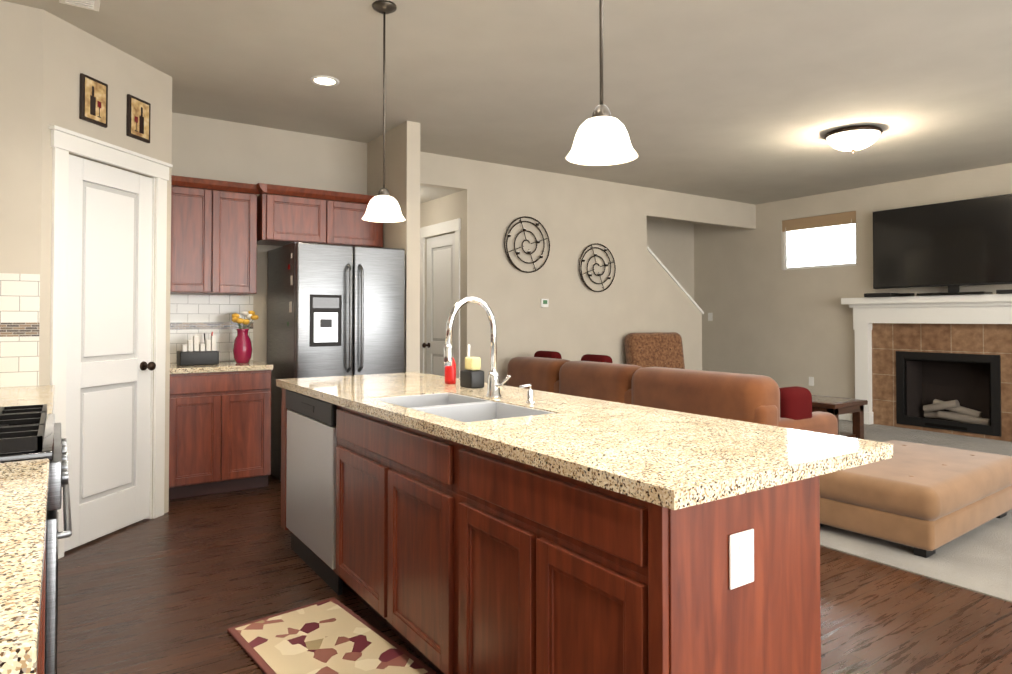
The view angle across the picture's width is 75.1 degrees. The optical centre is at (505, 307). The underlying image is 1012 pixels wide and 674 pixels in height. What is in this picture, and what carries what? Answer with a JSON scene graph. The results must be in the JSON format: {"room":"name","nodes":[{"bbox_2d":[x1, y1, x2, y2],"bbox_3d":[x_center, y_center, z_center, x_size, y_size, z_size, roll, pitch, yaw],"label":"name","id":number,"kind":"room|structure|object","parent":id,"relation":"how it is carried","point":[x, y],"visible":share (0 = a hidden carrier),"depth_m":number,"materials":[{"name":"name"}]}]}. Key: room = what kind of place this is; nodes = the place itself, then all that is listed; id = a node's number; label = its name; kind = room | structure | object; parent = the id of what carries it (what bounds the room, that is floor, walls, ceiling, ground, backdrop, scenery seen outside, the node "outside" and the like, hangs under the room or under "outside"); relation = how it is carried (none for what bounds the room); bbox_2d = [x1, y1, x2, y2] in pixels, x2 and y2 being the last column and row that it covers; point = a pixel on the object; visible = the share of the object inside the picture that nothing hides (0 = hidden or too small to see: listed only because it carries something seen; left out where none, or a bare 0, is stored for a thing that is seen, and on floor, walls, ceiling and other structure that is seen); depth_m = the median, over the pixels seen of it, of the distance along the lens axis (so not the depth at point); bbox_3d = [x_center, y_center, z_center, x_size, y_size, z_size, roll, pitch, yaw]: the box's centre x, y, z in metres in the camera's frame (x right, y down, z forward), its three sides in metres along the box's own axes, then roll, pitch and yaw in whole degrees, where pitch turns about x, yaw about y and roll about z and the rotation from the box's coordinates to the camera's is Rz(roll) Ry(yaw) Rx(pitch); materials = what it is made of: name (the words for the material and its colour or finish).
{"room":"kitchen","nodes":[
{"label":"kitchen","id":0,"kind":"room"},
{"bbox_2d":[0,0,171,518],"bbox_3d":[-2.806,-0.097,3.964,1.390,2.840,1.500,1,-1,-34],"label":"wall","id":1,"kind":"structure","parent":0,"point":[47,58],"depth_m":3.39,"materials":[{"name":"white paint"}]},
{"bbox_2d":[0,273,39,386],"bbox_3d":[-2.614,0.112,3.178,0.588,0.565,0.010,1,-1,-34],"label":"tile backsplash","id":2,"kind":"structure","parent":1,"relation":"attached to","point":[19,293],"depth_m":3.29,"materials":[{"name":"tile"}]},
{"bbox_2d":[79,73,107,127],"bbox_3d":[-2.301,-1.152,3.676,0.022,0.250,0.180,0,-1,11],"label":"picture frame","id":3,"kind":"object","parent":1,"relation":"attached to","point":[93,107],"visible":1,"depth_m":3.66,"materials":[{"name":"black"}]},
{"bbox_2d":[64,154,155,551],"bbox_3d":[-2.303,0.245,3.828,0.502,2.128,0.482,1,-1,-34],"label":"pantry door","id":4,"kind":"structure","parent":1,"relation":"in","point":[110,366],"depth_m":3.80,"materials":[{"name":"white wood"}]},
{"bbox_2d":[49,125,172,558],"bbox_3d":[-2.266,0.193,3.815,0.042,2.254,0.890,0,-1,11],"label":"door frame","id":5,"kind":"structure","parent":1,"relation":"attached to","point":[64,142],"depth_m":3.62,"materials":[{"name":"white wood"}]},
{"bbox_2d":[126,94,150,142],"bbox_3d":[-2.237,-1.147,4.010,0.022,0.250,0.180,0,-1,11],"label":"picture frame","id":6,"kind":"object","parent":1,"relation":"attached to","point":[138,118],"visible":1,"depth_m":3.99,"materials":[{"name":"black"}]},
{"bbox_2d":[367,121,419,372],"bbox_3d":[-0.974,-0.069,5.618,0.120,2.840,0.820,1,-1,-34],"label":"wall","id":7,"kind":"structure","parent":0,"point":[402,163],"depth_m":5.31,"materials":[{"name":"beige paint"}]},
{"bbox_2d":[420,186,460,372],"bbox_3d":[-1.115,-0.049,6.831,1.250,2.840,1.115,1,-1,-34],"label":"wall","id":8,"kind":"structure","parent":0,"point":[438,205],"depth_m":6.95,"materials":[{"name":"beige paint"}]},
{"bbox_2d":[422,233,454,375],"bbox_3d":[-0.706,0.298,6.973,0.118,2.128,0.694,1,-1,-34],"label":"hall door","id":9,"kind":"structure","parent":8,"relation":"in","point":[440,296],"depth_m":7.05,"materials":[{"name":"white wood"}]},
{"bbox_2d":[420,218,460,378],"bbox_3d":[-0.715,0.242,6.971,0.025,2.264,0.888,1,-1,-34],"label":"door frame","id":10,"kind":"structure","parent":8,"relation":"attached to","point":[442,228],"depth_m":6.86,"materials":[{"name":"white wood"}]},
{"bbox_2d":[171,112,755,384],"bbox_3d":[-0.196,-0.051,6.715,8.800,2.840,0.120,1,-1,-34],"label":"wall","id":11,"kind":"structure","parent":0,"point":[577,319],"depth_m":6.93,"materials":[{"name":"beige paint"}]},
{"bbox_2d":[170,175,221,294],"bbox_3d":[-2.390,-0.524,4.947,0.380,0.835,0.330,1,-1,-34],"label":"upper cabinet","id":12,"kind":"object","parent":11,"relation":"attached to","point":[219,236],"depth_m":4.83,"materials":[{"name":"brown wood"}]},
{"bbox_2d":[170,294,252,362],"bbox_3d":[-2.353,0.165,5.167,0.705,0.522,0.009,1,-1,-34],"label":"tile backsplash","id":13,"kind":"structure","parent":11,"relation":"attached to","point":[191,316],"depth_m":5.17,"materials":[{"name":"tile"}]},
{"bbox_2d":[222,181,261,294],"bbox_3d":[-2.164,-0.521,5.100,0.379,0.835,0.330,1,-1,-34],"label":"upper cabinet","id":14,"kind":"object","parent":11,"relation":"attached to","point":[240,209],"depth_m":5.00,"materials":[{"name":"brown wood"}]},
{"bbox_2d":[258,183,333,245],"bbox_3d":[-1.742,-0.724,5.347,0.552,0.420,0.401,1,-1,-34],"label":"upper cabinet","id":15,"kind":"object","parent":11,"relation":"attached to","point":[284,220],"depth_m":5.17,"materials":[{"name":"brown wood"}]},
{"bbox_2d":[334,191,382,247],"bbox_3d":[-1.375,-0.720,5.596,0.552,0.420,0.401,1,-1,-34],"label":"upper cabinet","id":16,"kind":"object","parent":11,"relation":"attached to","point":[350,229],"depth_m":5.44,"materials":[{"name":"brown wood"}]},
{"bbox_2d":[504,216,549,272],"bbox_3d":[0.232,-0.658,6.896,0.592,0.592,0.076,1,-1,-34],"label":"art","id":17,"kind":"object","parent":11,"relation":"attached to","point":[518,252],"visible":0.96,"depth_m":6.88,"materials":[{"name":"grey metal"}]},
{"bbox_2d":[541,299,548,306],"bbox_3d":[0.414,-0.045,7.041,0.095,0.090,0.023,1,-1,-34],"label":"thermostat","id":18,"kind":"object","parent":11,"relation":"attached to","point":[544,302],"visible":0.98,"depth_m":7.03,"materials":[{"name":"white plastic"}]},
{"bbox_2d":[579,243,615,291],"bbox_3d":[1.043,-0.448,7.443,0.552,0.552,0.076,1,-1,-34],"label":"art","id":19,"kind":"object","parent":11,"relation":"attached to","point":[590,274],"visible":1,"depth_m":7.43,"materials":[{"name":"grey metal"}]},
{"bbox_2d":[647,246,703,314],"bbox_3d":[2.087,-0.319,8.269,1.018,0.818,0.156,1,-1,-34],"label":"trim","id":20,"kind":"structure","parent":11,"relation":"attached to","point":[675,280],"depth_m":8.19,"materials":[{"name":"white wood"}]},
{"bbox_2d":[1,0,1011,204],"bbox_3d":[2.019,-1.574,3.584,8.920,0.100,10.250,1,-1,-34],"label":"ceiling","id":21,"kind":"structure","parent":0,"point":[755,102],"depth_m":4.33,"materials":[{"name":"beige paint"}]},
{"bbox_2d":[59,0,99,10],"bbox_3d":[-2.091,-1.521,3.228,0.170,0.018,0.240,1,-1,-34],"label":"ceiling vent","id":22,"kind":"object","parent":21,"relation":"in","point":[94,5],"visible":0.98,"depth_m":3.28,"materials":[{"name":"white"}]},
{"bbox_2d":[310,75,338,86],"bbox_3d":[-1.208,-1.507,4.384,0.190,0.006,0.190,1,-1,-34],"label":"recessed light","id":23,"kind":"object","parent":21,"relation":"in","point":[322,80],"visible":1,"depth_m":4.38,"materials":[{"name":"white glass"}]},
{"bbox_2d":[362,0,404,222],"bbox_3d":[-0.616,-0.986,3.326,0.218,1.085,0.218,1,-1,-34],"label":"pendant light","id":24,"kind":"object","parent":21,"relation":"hanging from","point":[383,206],"visible":1,"depth_m":3.30,"materials":[{"name":"white glass"}]},
{"bbox_2d":[566,0,637,165],"bbox_3d":[0.291,-1.003,2.008,0.218,1.095,0.218,1,-1,-34],"label":"pendant light","id":25,"kind":"object","parent":21,"relation":"hanging from","point":[602,138],"visible":1,"depth_m":1.97,"materials":[{"name":"white glass"}]},
{"bbox_2d":[824,125,882,152],"bbox_3d":[2.945,-1.399,5.582,0.444,0.182,0.444,1,-1,-34],"label":"flush ceiling light","id":26,"kind":"object","parent":21,"relation":"attached to","point":[852,139],"visible":1,"depth_m":5.46,"materials":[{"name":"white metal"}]},
{"bbox_2d":[57,474,1011,673],"bbox_3d":[0.100,1.344,2.232,4.280,0.100,10.250,1,-1,-34],"label":"floor","id":27,"kind":"structure","parent":0,"point":[182,585],"depth_m":2.90,"materials":[{"name":"brown wood"}]},
{"bbox_2d":[0,385,71,673],"bbox_3d":[-1.649,0.804,1.850,0.700,0.966,3.248,1,-1,-34],"label":"countertop","id":28,"kind":"structure","parent":27,"relation":"on","point":[34,472],"depth_m":1.42,"materials":[{"name":"beige stone"}]},
{"bbox_2d":[169,360,272,499],"bbox_3d":[-2.176,0.881,4.897,0.703,0.915,0.612,1,-1,-34],"label":"base cabinet","id":29,"kind":"object","parent":27,"relation":"on","point":[220,427],"visible":0.75,"depth_m":4.66,"materials":[{"name":"brown wood"}]},
{"bbox_2d":[177,332,218,365],"bbox_3d":[-2.277,0.302,4.860,0.260,0.240,0.180,1,-1,-34],"label":"caddy","id":30,"kind":"object","parent":29,"relation":"on","point":[193,352],"visible":1,"depth_m":4.81,"materials":[{"name":"black plastic"}]},
{"bbox_2d":[232,311,258,362],"bbox_3d":[-2.002,0.225,5.029,0.188,0.400,0.210,1,-1,-34],"label":"vase","id":31,"kind":"object","parent":29,"relation":"on","point":[242,349],"visible":1,"depth_m":4.98,"materials":[{"name":"red"}]},
{"bbox_2d":[227,597,436,673],"bbox_3d":[-0.679,1.290,2.471,0.460,0.014,0.820,1,-1,-40],"label":"kitchen mat","id":32,"kind":"object","parent":27,"relation":"on","point":[333,635],"visible":0.94,"depth_m":2.50,"materials":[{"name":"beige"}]},
{"bbox_2d":[267,242,404,480],"bbox_3d":[-1.362,0.440,5.270,0.853,1.810,0.887,1,-1,-34],"label":"fridge","id":33,"kind":"object","parent":27,"relation":"on","point":[335,310],"visible":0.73,"depth_m":4.97,"materials":[{"name":"metal"}]},
{"bbox_2d":[281,388,820,673],"bbox_3d":[-0.220,0.862,2.661,0.596,0.878,2.813,1,-1,-34],"label":"kitchen island","id":34,"kind":"object","parent":27,"relation":"on","point":[438,525],"depth_m":1.73,"materials":[{"name":"brown wood"}]},
{"bbox_2d":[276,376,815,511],"bbox_3d":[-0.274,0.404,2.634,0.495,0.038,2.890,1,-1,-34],"label":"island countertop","id":35,"kind":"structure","parent":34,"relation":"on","point":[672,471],"depth_m":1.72,"materials":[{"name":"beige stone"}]},
{"bbox_2d":[444,296,534,403],"bbox_3d":[-0.071,0.168,2.682,0.277,0.436,0.314,1,-1,-34],"label":"faucet","id":36,"kind":"object","parent":35,"relation":"on","point":[493,396],"depth_m":2.78,"materials":[{"name":"silver metal"}]},
{"bbox_2d":[364,372,892,475],"bbox_3d":[0.085,0.408,2.878,0.375,0.038,2.890,1,-1,-34],"label":"island countertop","id":37,"kind":"structure","parent":34,"relation":"on","point":[831,453],"depth_m":2.09,"materials":[{"name":"beige stone"}]},
{"bbox_2d":[445,358,455,383],"bbox_3d":[-0.290,0.305,3.429,0.060,0.185,0.060,1,-1,-34],"label":"soap bottle","id":38,"kind":"object","parent":37,"relation":"on","point":[450,374],"visible":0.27,"depth_m":3.40,"materials":[{"name":"red plastic"}]},
{"bbox_2d":[460,344,483,387],"bbox_3d":[-0.167,0.290,3.247,0.080,0.210,0.110,1,-1,-34],"label":"sponge caddy","id":39,"kind":"object","parent":37,"relation":"on","point":[472,375],"visible":0.98,"depth_m":3.21,"materials":[{"name":"black plastic"}]},
{"bbox_2d":[729,529,753,589],"bbox_3d":[0.531,0.566,1.480,0.085,0.120,0.007,1,-1,-34],"label":"outlet","id":40,"kind":"object","parent":34,"relation":"attached to","point":[741,541],"depth_m":1.48,"materials":[{"name":"white plastic"}]},
{"bbox_2d":[820,419,1011,602],"bbox_3d":[3.790,1.382,4.737,4.640,0.108,10.250,1,-1,-34],"label":"floor carpet","id":41,"kind":"object","parent":27,"relation":"on","point":[978,559],"depth_m":3.57,"materials":[{"name":"beige carpet"}]},
{"bbox_2d":[624,332,684,368],"bbox_3d":[1.872,0.830,7.353,0.860,1.084,0.980,0,-1,-22],"label":"armchair","id":42,"kind":"object","parent":41,"relation":"on","point":[653,349],"visible":0.27,"depth_m":7.58,"materials":[{"name":"fabric"}]},
{"bbox_2d":[506,351,837,434],"bbox_3d":[1.180,0.882,5.651,0.960,0.922,2.960,1,-1,-34],"label":"couch","id":43,"kind":"object","parent":41,"relation":"on","point":[761,399],"visible":0.48,"depth_m":4.75,"materials":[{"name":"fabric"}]},
{"bbox_2d":[812,395,867,438],"bbox_3d":[2.847,1.107,6.307,0.550,0.496,0.950,1,-1,-34],"label":"side table","id":44,"kind":"object","parent":41,"relation":"on","point":[836,407],"visible":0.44,"depth_m":6.02,"materials":[{"name":"brown wood"}]},
{"bbox_2d":[819,440,1011,557],"bbox_3d":[2.483,1.126,4.065,1.380,0.381,0.800,1,-1,-37],"label":"ottoman","id":45,"kind":"object","parent":41,"relation":"on","point":[925,501],"visible":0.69,"depth_m":3.65,"materials":[{"name":"fabric"}]},
{"bbox_2d":[841,294,1011,441],"bbox_3d":[4.846,0.624,7.232,0.583,1.492,2.030,1,-1,-34],"label":"fireplace","id":46,"kind":"object","parent":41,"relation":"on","point":[941,364],"visible":1,"depth_m":7.32,"materials":[{"name":"white"}]},
{"bbox_2d":[864,293,893,296],"bbox_3d":[4.328,-0.139,7.576,0.210,0.044,0.300,1,-1,-34],"label":"media box","id":47,"kind":"object","parent":46,"relation":"on","point":[865,294],"depth_m":7.50,"materials":[{"name":"black plastic"}]},
{"bbox_2d":[894,293,914,296],"bbox_3d":[4.442,-0.138,7.327,0.100,0.034,0.160,1,-1,-34],"label":"media box","id":48,"kind":"object","parent":46,"relation":"on","point":[913,294],"depth_m":7.30,"materials":[{"name":"black plastic"}]},
{"bbox_2d":[873,194,1011,295],"bbox_3d":[4.751,-0.626,6.995,0.210,0.999,1.650,1,-1,-34],"label":"tv","id":49,"kind":"object","parent":46,"relation":"on","point":[953,246],"visible":0.92,"depth_m":7.03,"materials":[{"name":"black plastic"}]},
{"bbox_2d":[996,289,1011,293],"bbox_3d":[5.015,-0.156,6.483,0.100,0.039,0.280,1,-1,-34],"label":"media box","id":50,"kind":"object","parent":46,"relation":"on","point":[997,291],"depth_m":6.51,"materials":[{"name":"black plastic"}]},
{"bbox_2d":[647,218,693,299],"bbox_3d":[1.948,-0.004,9.475,2.390,2.840,0.120,1,-1,-34],"label":"wall","id":51,"kind":"structure","parent":0,"point":[670,244],"depth_m":9.80,"materials":[{"name":"beige paint"}]},
{"bbox_2d":[694,163,1011,413],"bbox_3d":[5.660,-0.062,6.031,0.120,2.840,10.250,1,-1,-34],"label":"wall","id":52,"kind":"structure","parent":0,"point":[773,319],"depth_m":8.64,"materials":[{"name":"beige paint"}]},
{"bbox_2d":[708,313,712,320],"bbox_3d":[3.037,0.141,9.777,0.006,0.120,0.080,1,-1,-34],"label":"light switch","id":53,"kind":"object","parent":52,"relation":"attached to","point":[710,316],"visible":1,"depth_m":9.77,"materials":[{"name":"white plastic"}]},
{"bbox_2d":[809,377,813,385],"bbox_3d":[3.924,0.952,8.456,0.006,0.115,0.070,1,-1,-34],"label":"outlet","id":54,"kind":"object","parent":52,"relation":"attached to","point":[811,381],"visible":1,"depth_m":8.45,"materials":[{"name":"white plastic"}]},
{"bbox_2d":[784,223,855,269],"bbox_3d":[4.044,-0.836,8.459,0.060,1.070,1.400,1,-1,-34],"label":"window","id":55,"kind":"structure","parent":52,"relation":"in","point":[824,247],"depth_m":8.44,"materials":[{"name":"white glass"}]},
{"bbox_2d":[782,211,855,260],"bbox_3d":[3.997,-0.616,8.423,0.045,1.108,0.992,1,-1,-34],"label":"window blind","id":56,"kind":"object","parent":55,"relation":"attached to","point":[836,219],"visible":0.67,"depth_m":8.38,"materials":[{"name":"beige fabric"}]},
{"bbox_2d":[839,414,851,420],"bbox_3d":[3.541,1.363,9.010,0.012,0.090,2.400,1,-1,-34],"label":"baseboard","id":57,"kind":"structure","parent":52,"relation":"attached to","point":[845,417],"depth_m":8.06,"materials":[{"name":"white"}]}
]}

